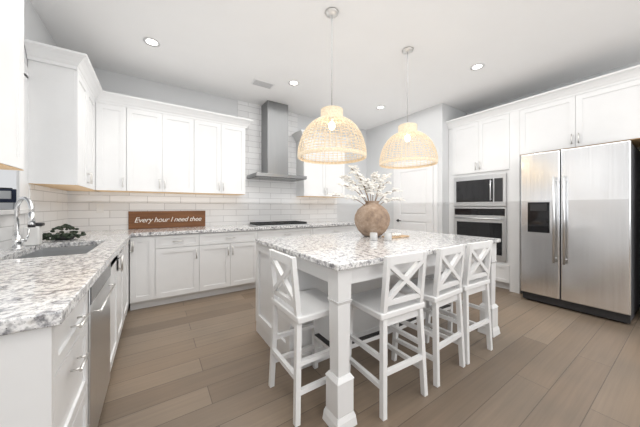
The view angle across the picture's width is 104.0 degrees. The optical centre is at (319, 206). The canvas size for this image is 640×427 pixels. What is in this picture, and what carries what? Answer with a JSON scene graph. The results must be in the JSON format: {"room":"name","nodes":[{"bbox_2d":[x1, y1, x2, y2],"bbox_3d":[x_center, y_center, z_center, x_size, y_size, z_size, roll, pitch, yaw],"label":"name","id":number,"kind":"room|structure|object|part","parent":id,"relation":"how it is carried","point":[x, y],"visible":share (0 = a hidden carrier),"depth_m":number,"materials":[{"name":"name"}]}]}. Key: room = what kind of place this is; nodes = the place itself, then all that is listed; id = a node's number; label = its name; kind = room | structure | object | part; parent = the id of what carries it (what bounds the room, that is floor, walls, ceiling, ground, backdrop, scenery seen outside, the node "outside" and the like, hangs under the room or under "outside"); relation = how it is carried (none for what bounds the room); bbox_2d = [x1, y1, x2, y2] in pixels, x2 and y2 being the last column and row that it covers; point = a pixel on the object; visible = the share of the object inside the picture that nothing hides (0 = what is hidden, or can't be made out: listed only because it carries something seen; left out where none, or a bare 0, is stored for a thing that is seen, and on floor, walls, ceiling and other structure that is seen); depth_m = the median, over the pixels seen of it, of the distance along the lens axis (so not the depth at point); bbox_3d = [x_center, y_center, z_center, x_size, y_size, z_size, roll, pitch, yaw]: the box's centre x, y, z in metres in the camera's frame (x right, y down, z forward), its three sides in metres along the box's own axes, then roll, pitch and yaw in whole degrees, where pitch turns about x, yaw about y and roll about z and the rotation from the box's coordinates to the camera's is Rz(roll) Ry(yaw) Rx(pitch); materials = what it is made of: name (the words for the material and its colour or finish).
{"room":"kitchen","nodes":[
{"label":"kitchen","id":0,"kind":"room"},
{"bbox_2d":[0,0,57,250],"bbox_3d":[-0.676,-0.280,-0.745,0.150,3.000,9.000,0,0,-33],"label":"wall","id":1,"kind":"structure","parent":0,"point":[35,29],"depth_m":2.21,"materials":[{"name":"paint"}]},
{"bbox_2d":[0,0,27,170],"bbox_3d":[-1.463,-0.785,0.868,0.305,1.170,0.960,0,0,-33],"label":"upper cabinet","id":2,"kind":"object","parent":1,"relation":"attached to","point":[12,40],"depth_m":1.26,"materials":[{"name":"white wood"}]},
{"bbox_2d":[0,63,28,214],"bbox_3d":[-2.373,-0.562,1.723,0.335,1.235,1.510,0,0,-33],"label":"window frame","id":3,"kind":"structure","parent":1,"relation":"attached to","point":[22,186],"depth_m":2.05,"materials":[{"name":"white wood"}]},
{"bbox_2d":[20,249,39,256],"bbox_3d":[-2.063,0.440,1.718,0.012,0.200,0.804,0,0,-33],"label":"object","id":4,"kind":"structure","parent":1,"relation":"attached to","point":[35,252],"depth_m":1.89,"materials":[{"name":"grey metal"}]},
{"bbox_2d":[0,184,67,249],"bbox_3d":[-2.222,0.045,1.745,0.010,0.510,3.120,0,0,-33],"label":"tile backsplash","id":5,"kind":"structure","parent":1,"relation":"attached to","point":[50,208],"depth_m":2.39,"materials":[{"name":"tile"}]},
{"bbox_2d":[28,44,103,191],"bbox_3d":[-2.544,-0.785,2.563,0.366,1.170,0.841,0,0,-33],"label":"upper cabinet","id":6,"kind":"object","parent":1,"relation":"attached to","point":[86,132],"depth_m":2.23,"materials":[{"name":"white wood"}]},
{"bbox_2d":[69,67,366,231],"bbox_3d":[-0.703,-0.280,4.717,6.120,3.000,0.150,0,0,-33],"label":"wall","id":7,"kind":"structure","parent":0,"point":[128,85],"depth_m":3.89,"materials":[{"name":"paint"}]},
{"bbox_2d":[104,91,131,191],"bbox_3d":[-2.591,-0.785,3.158,0.372,1.170,0.366,0,0,-33],"label":"upper cabinet","id":8,"kind":"object","parent":7,"relation":"attached to","point":[117,107],"depth_m":3.08,"materials":[{"name":"white wood"}]},
{"bbox_2d":[132,96,199,193],"bbox_3d":[-2.187,-0.785,3.461,0.882,1.170,0.305,0,0,-33],"label":"upper cabinet","id":9,"kind":"object","parent":7,"relation":"attached to","point":[165,137],"depth_m":3.35,"materials":[{"name":"white wood"}]},
{"bbox_2d":[68,101,336,231],"bbox_3d":[-1.364,-0.740,4.185,4.130,2.080,0.010,0,0,-33],"label":"tile backsplash","id":10,"kind":"structure","parent":7,"relation":"attached to","point":[264,200],"depth_m":4.22,"materials":[{"name":"tile"}]},
{"bbox_2d":[200,112,247,194],"bbox_3d":[-1.590,-0.785,3.855,0.791,1.170,0.305,0,0,-33],"label":"upper cabinet","id":11,"kind":"object","parent":7,"relation":"attached to","point":[222,138],"depth_m":3.75,"materials":[{"name":"white wood"}]},
{"bbox_2d":[247,100,306,181],"bbox_3d":[-0.738,-1.126,4.298,0.900,1.304,0.488,0,0,-33],"label":"range hood","id":12,"kind":"object","parent":7,"relation":"attached to","point":[274,141],"visible":1,"depth_m":4.25,"materials":[{"name":"silver metal"}]},
{"bbox_2d":[296,132,343,197],"bbox_3d":[0.022,-0.785,4.917,0.950,1.170,0.305,0,0,-33],"label":"upper cabinet","id":13,"kind":"object","parent":7,"relation":"attached to","point":[322,179],"depth_m":4.73,"materials":[{"name":"white wood"}]},
{"bbox_2d":[30,0,639,129],"bbox_3d":[1.788,-1.830,0.940,6.420,0.100,9.500,0,0,-33],"label":"ceiling","id":14,"kind":"structure","parent":0,"point":[232,49],"depth_m":2.77,"materials":[{"name":"paint"}]},
{"bbox_2d":[143,37,159,46],"bbox_3d":[-1.814,-1.777,2.697,0.155,0.006,0.155,0,0,-39],"label":"recessed light","id":15,"kind":"object","parent":14,"relation":"in","point":[149,41],"depth_m":2.70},
{"bbox_2d":[251,79,274,88],"bbox_3d":[-0.825,-1.775,3.612,0.300,0.009,0.160,0,0,-33],"label":"ceiling vent","id":16,"kind":"object","parent":14,"relation":"in","point":[257,82],"visible":1,"depth_m":3.61,"materials":[{"name":"white metal"}]},
{"bbox_2d":[288,80,298,85],"bbox_3d":[-0.376,-1.777,3.585,0.155,0.006,0.155,0,0,18],"label":"recessed light","id":17,"kind":"object","parent":14,"relation":"in","point":[293,82],"depth_m":3.59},
{"bbox_2d":[297,7,366,163],"bbox_3d":[0.109,-1.110,2.288,0.628,1.338,0.627,0,0,-33],"label":"pendant light","id":18,"kind":"object","parent":14,"relation":"hanging from","point":[332,116],"visible":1,"depth_m":2.19,"materials":[{"name":"beige wicker"}]},
{"bbox_3d":[0.109,-0.665,2.288,0.628,0.448,0.627,0,0,-33],"label":"lamp shade","id":19,"kind":"part","parent":18,"relation":"part of","materials":[{"name":"wicker"}]},
{"bbox_2d":[379,47,437,168],"bbox_3d":[0.993,-1.127,2.835,0.628,1.303,0.627,0,0,-33],"label":"pendant light","id":20,"kind":"object","parent":14,"relation":"hanging from","point":[406,130],"visible":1,"depth_m":2.76,"materials":[{"name":"beige wicker"}]},
{"bbox_3d":[0.993,-0.700,2.835,0.628,0.448,0.627,0,0,-33],"label":"lamp shade","id":21,"kind":"part","parent":20,"relation":"part of","materials":[{"name":"wicker"}]},
{"bbox_2d":[470,63,483,69],"bbox_3d":[1.994,-1.777,3.171,0.155,0.006,0.155,0,0,-39],"label":"recessed light","id":22,"kind":"object","parent":14,"relation":"in","point":[477,66],"depth_m":3.16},
{"bbox_2d":[98,286,639,426],"bbox_3d":[1.788,1.270,0.940,6.420,0.100,9.500,0,0,-33],"label":"floor","id":23,"kind":"structure","parent":0,"point":[201,362],"depth_m":1.81,"materials":[{"name":"brown wood"}]},
{"bbox_2d":[0,293,91,426],"bbox_3d":[-1.174,0.780,0.741,0.644,0.880,0.470,0,0,-33],"label":"base cabinet","id":24,"kind":"object","parent":23,"relation":"on","point":[46,374],"depth_m":0.72,"materials":[{"name":"white wood"}]},
{"bbox_2d":[0,229,131,336],"bbox_3d":[-1.910,0.320,1.884,0.664,0.040,3.229,0,0,-33],"label":"countertop","id":25,"kind":"structure","parent":24,"relation":"on","point":[36,292],"depth_m":1.03,"materials":[{"name":"white stone"}]},
{"bbox_2d":[10,197,35,249],"bbox_3d":[-2.067,0.113,1.741,0.160,0.371,0.203,0,0,-33],"label":"faucet","id":26,"kind":"object","parent":25,"relation":"on","point":[17,240],"visible":1,"depth_m":1.75,"materials":[{"name":"silver metal"}]},
{"bbox_2d":[22,223,44,245],"bbox_3d":[-2.241,0.212,1.960,0.105,0.174,0.080,0,0,-33],"label":"soap dispenser","id":27,"kind":"object","parent":25,"relation":"on","point":[35,236],"visible":0.75,"depth_m":1.93,"materials":[{"name":"white ceramic"}]},
{"bbox_2d":[42,224,85,240],"bbox_3d":[-2.364,0.227,2.309,0.293,0.145,0.355,0,0,-33],"label":"succulent plant","id":28,"kind":"object","parent":25,"relation":"on","point":[63,235],"visible":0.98,"depth_m":2.25,"materials":[{"name":"green plant"}]},
{"bbox_2d":[128,211,204,228],"bbox_3d":[-2.180,0.179,3.625,0.950,0.240,0.023,0,0,-33],"label":"sign board","id":29,"kind":"object","parent":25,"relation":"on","point":[151,219],"visible":1,"depth_m":3.58,"materials":[{"name":"brown wood"}]},
{"bbox_2d":[16,241,131,319],"bbox_3d":[-2.283,0.780,2.423,0.644,0.880,0.681,0,0,-33],"label":"base cabinet","id":30,"kind":"object","parent":23,"relation":"on","point":[124,258],"depth_m":2.18,"materials":[{"name":"white wood"}]},
{"bbox_2d":[92,265,111,426],"bbox_3d":[-1.465,0.780,1.190,0.652,0.880,0.600,0,0,-33],"label":"dishwasher","id":31,"kind":"object","parent":23,"relation":"on","point":[102,291],"depth_m":1.33,"materials":[{"name":"silver metal"}]},
{"bbox_2d":[112,269,123,363],"bbox_3d":[-1.881,0.900,1.814,0.644,0.640,0.900,0,0,-33],"label":"base cabinet","id":32,"kind":"object","parent":23,"relation":"on","point":[117,274],"depth_m":1.99,"materials":[{"name":"white wood"}]},
{"bbox_2d":[132,237,163,309],"bbox_3d":[-2.236,0.780,3.224,0.306,0.880,0.644,0,0,-33],"label":"base cabinet","id":33,"kind":"object","parent":23,"relation":"on","point":[147,252],"depth_m":2.97,"materials":[{"name":"white wood"}]},
{"bbox_2d":[164,233,203,303],"bbox_3d":[-1.959,0.780,3.406,0.602,0.880,0.644,0,0,-33],"label":"base cabinet","id":34,"kind":"object","parent":23,"relation":"on","point":[183,252],"depth_m":3.18,"materials":[{"name":"white wood"}]},
{"bbox_2d":[204,229,263,296],"bbox_3d":[-1.428,0.780,3.756,0.912,0.880,0.644,0,0,-33],"label":"base cabinet","id":35,"kind":"object","parent":23,"relation":"on","point":[229,258],"depth_m":3.50,"materials":[{"name":"white wood"}]},
{"bbox_2d":[132,221,354,236],"bbox_3d":[-0.892,0.320,4.092,3.465,0.040,0.664,0,0,-33],"label":"countertop","id":36,"kind":"structure","parent":35,"relation":"on","point":[311,225],"depth_m":3.50,"materials":[{"name":"white stone"}]},
{"bbox_2d":[247,221,307,226],"bbox_3d":[-0.703,0.277,4.245,0.910,0.045,0.521,0,0,-33],"label":"cooktop","id":37,"kind":"object","parent":36,"relation":"in","point":[272,223],"visible":1,"depth_m":4.09,"materials":[{"name":"black glass"}]},
{"bbox_2d":[264,229,315,237],"bbox_3d":[-0.698,0.780,4.238,1.082,0.880,0.644,0,0,-33],"label":"base cabinet","id":38,"kind":"object","parent":23,"relation":"on","point":[268,233],"depth_m":3.97,"materials":[{"name":"white wood"}]},
{"bbox_2d":[268,249,329,426],"bbox_3d":[-0.088,0.752,1.649,0.396,0.938,0.395,0,0,-33],"label":"stool","id":39,"kind":"object","parent":23,"relation":"on","point":[294,307],"visible":0.83,"depth_m":1.53,"materials":[{"name":"white wood"}]},
{"bbox_2d":[316,225,356,233],"bbox_3d":[0.091,0.780,4.758,1.051,0.880,0.644,0,0,-33],"label":"base cabinet","id":40,"kind":"object","parent":23,"relation":"on","point":[324,229],"depth_m":4.50,"materials":[{"name":"white wood"}]},
{"bbox_2d":[255,241,500,426],"bbox_3d":[0.544,0.780,2.427,1.974,0.880,1.347,0,0,-33],"label":"kitchen island","id":41,"kind":"object","parent":23,"relation":"on","point":[339,269],"depth_m":1.83,"materials":[{"name":"wood"}]},
{"bbox_2d":[255,229,500,268],"bbox_3d":[0.559,0.322,2.405,1.980,0.036,1.300,0,0,-33],"label":"island countertop","id":42,"kind":"structure","parent":41,"relation":"on","point":[337,250],"depth_m":2.03,"materials":[{"name":"white stone"}]},
{"bbox_2d":[327,165,405,236],"bbox_3d":[0.557,-0.051,2.631,1.127,0.711,0.370,0,0,-33],"label":"vase","id":43,"kind":"object","parent":42,"relation":"on","point":[372,216],"visible":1,"depth_m":2.51,"materials":[{"name":"brown ceramic"}]},
{"bbox_2d":[370,232,376,240],"bbox_3d":[0.489,0.269,2.275,0.067,0.070,0.067,0,0,-42],"label":"votive candle","id":44,"kind":"object","parent":42,"relation":"on","point":[373,235],"depth_m":2.25,"materials":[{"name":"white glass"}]},
{"bbox_2d":[384,232,391,240],"bbox_3d":[0.616,0.269,2.263,0.067,0.070,0.067,0,0,-42],"label":"votive candle","id":45,"kind":"object","parent":42,"relation":"on","point":[387,236],"depth_m":2.24,"materials":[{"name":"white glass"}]},
{"bbox_2d":[382,233,408,238],"bbox_3d":[0.764,0.284,2.528,0.260,0.039,0.140,0,0,-33],"label":"tray","id":46,"kind":"object","parent":42,"relation":"on","point":[396,235],"visible":0.71,"depth_m":2.47,"materials":[{"name":"brown wood"}]},
{"bbox_2d":[349,251,427,420],"bbox_3d":[0.436,0.752,1.682,0.395,0.938,0.396,0,0,-30],"label":"stool","id":47,"kind":"object","parent":23,"relation":"on","point":[386,306],"visible":0.9,"depth_m":1.56,"materials":[{"name":"white wood"}]},
{"bbox_2d":[391,244,465,387],"bbox_3d":[0.845,0.752,1.952,0.408,0.938,0.409,0,0,-33],"label":"stool","id":48,"kind":"object","parent":23,"relation":"on","point":[438,292],"visible":0.85,"depth_m":1.84,"materials":[{"name":"white wood"}]},
{"bbox_2d":[425,240,492,364],"bbox_3d":[1.212,0.752,2.194,0.408,0.938,0.409,0,0,-33],"label":"stool","id":49,"kind":"object","parent":23,"relation":"on","point":[472,283],"visible":0.77,"depth_m":2.08,"materials":[{"name":"white wood"}]},
{"bbox_2d":[446,104,519,291],"bbox_3d":[2.751,-0.130,4.166,0.648,2.700,0.906,0,0,-33],"label":"tall cabinet","id":50,"kind":"object","parent":23,"relation":"on","point":[488,148],"depth_m":3.82,"materials":[{"name":"white wood"}]},
{"bbox_2d":[520,140,639,323],"bbox_3d":[3.229,0.270,3.135,0.937,1.900,0.920,0,0,-33],"label":"fridge","id":51,"kind":"object","parent":23,"relation":"on","point":[580,229],"visible":1,"depth_m":2.83,"materials":[{"name":"silver metal"}]},
{"bbox_2d":[367,103,466,271],"bbox_3d":[1.992,-0.280,5.308,0.970,3.000,1.830,0,0,-33],"label":"wall","id":52,"kind":"structure","parent":0,"point":[430,122],"depth_m":4.59,"materials":[{"name":"paint"}]},
{"bbox_2d":[396,161,432,231],"bbox_3d":[1.741,0.201,4.712,0.097,2.014,0.802,0,0,-33],"label":"pantry door","id":53,"kind":"structure","parent":52,"relation":"in","point":[414,211],"depth_m":4.68,"materials":[{"name":"paint"}]},
{"bbox_2d":[394,157,437,232],"bbox_3d":[1.777,0.170,4.735,0.017,2.100,0.950,0,0,-33],"label":"door frame","id":54,"kind":"structure","parent":52,"relation":"attached to","point":[435,198],"depth_m":4.38,"materials":[{"name":"paint"}]},
{"bbox_2d":[467,61,639,150],"bbox_3d":[4.811,-0.280,1.777,0.150,3.000,7.170,0,0,-33],"label":"wall","id":55,"kind":"structure","parent":0,"point":[570,83],"depth_m":3.60,"materials":[{"name":"paint"}]},
{"bbox_2d":[518,64,639,155],"bbox_3d":[3.381,-1.105,3.224,0.634,0.750,1.120,0,0,-33],"label":"upper cabinet","id":56,"kind":"object","parent":55,"relation":"attached to","point":[603,109],"depth_m":2.99,"materials":[{"name":"white wood"}]},
{"label":"outside","id":57,"kind":"structure","parent":0,"visible":0},
{"bbox_2d":[0,169,15,188],"bbox_3d":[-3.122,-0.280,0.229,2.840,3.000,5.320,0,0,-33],"label":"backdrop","id":58,"kind":"structure","parent":57,"point":[7,178],"depth_m":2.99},
{"bbox_2d":[0,203,14,208],"bbox_3d":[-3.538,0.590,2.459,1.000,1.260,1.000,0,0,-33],"label":"countertop","id":59,"kind":"structure","parent":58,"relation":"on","point":[7,205],"depth_m":2.30,"materials":[{"name":"white stone"}]},
{"bbox_2d":[0,188,15,202],"bbox_3d":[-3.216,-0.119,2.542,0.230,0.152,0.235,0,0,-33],"label":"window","id":60,"kind":"structure","parent":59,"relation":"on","point":[7,195],"depth_m":2.49,"materials":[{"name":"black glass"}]}
]}

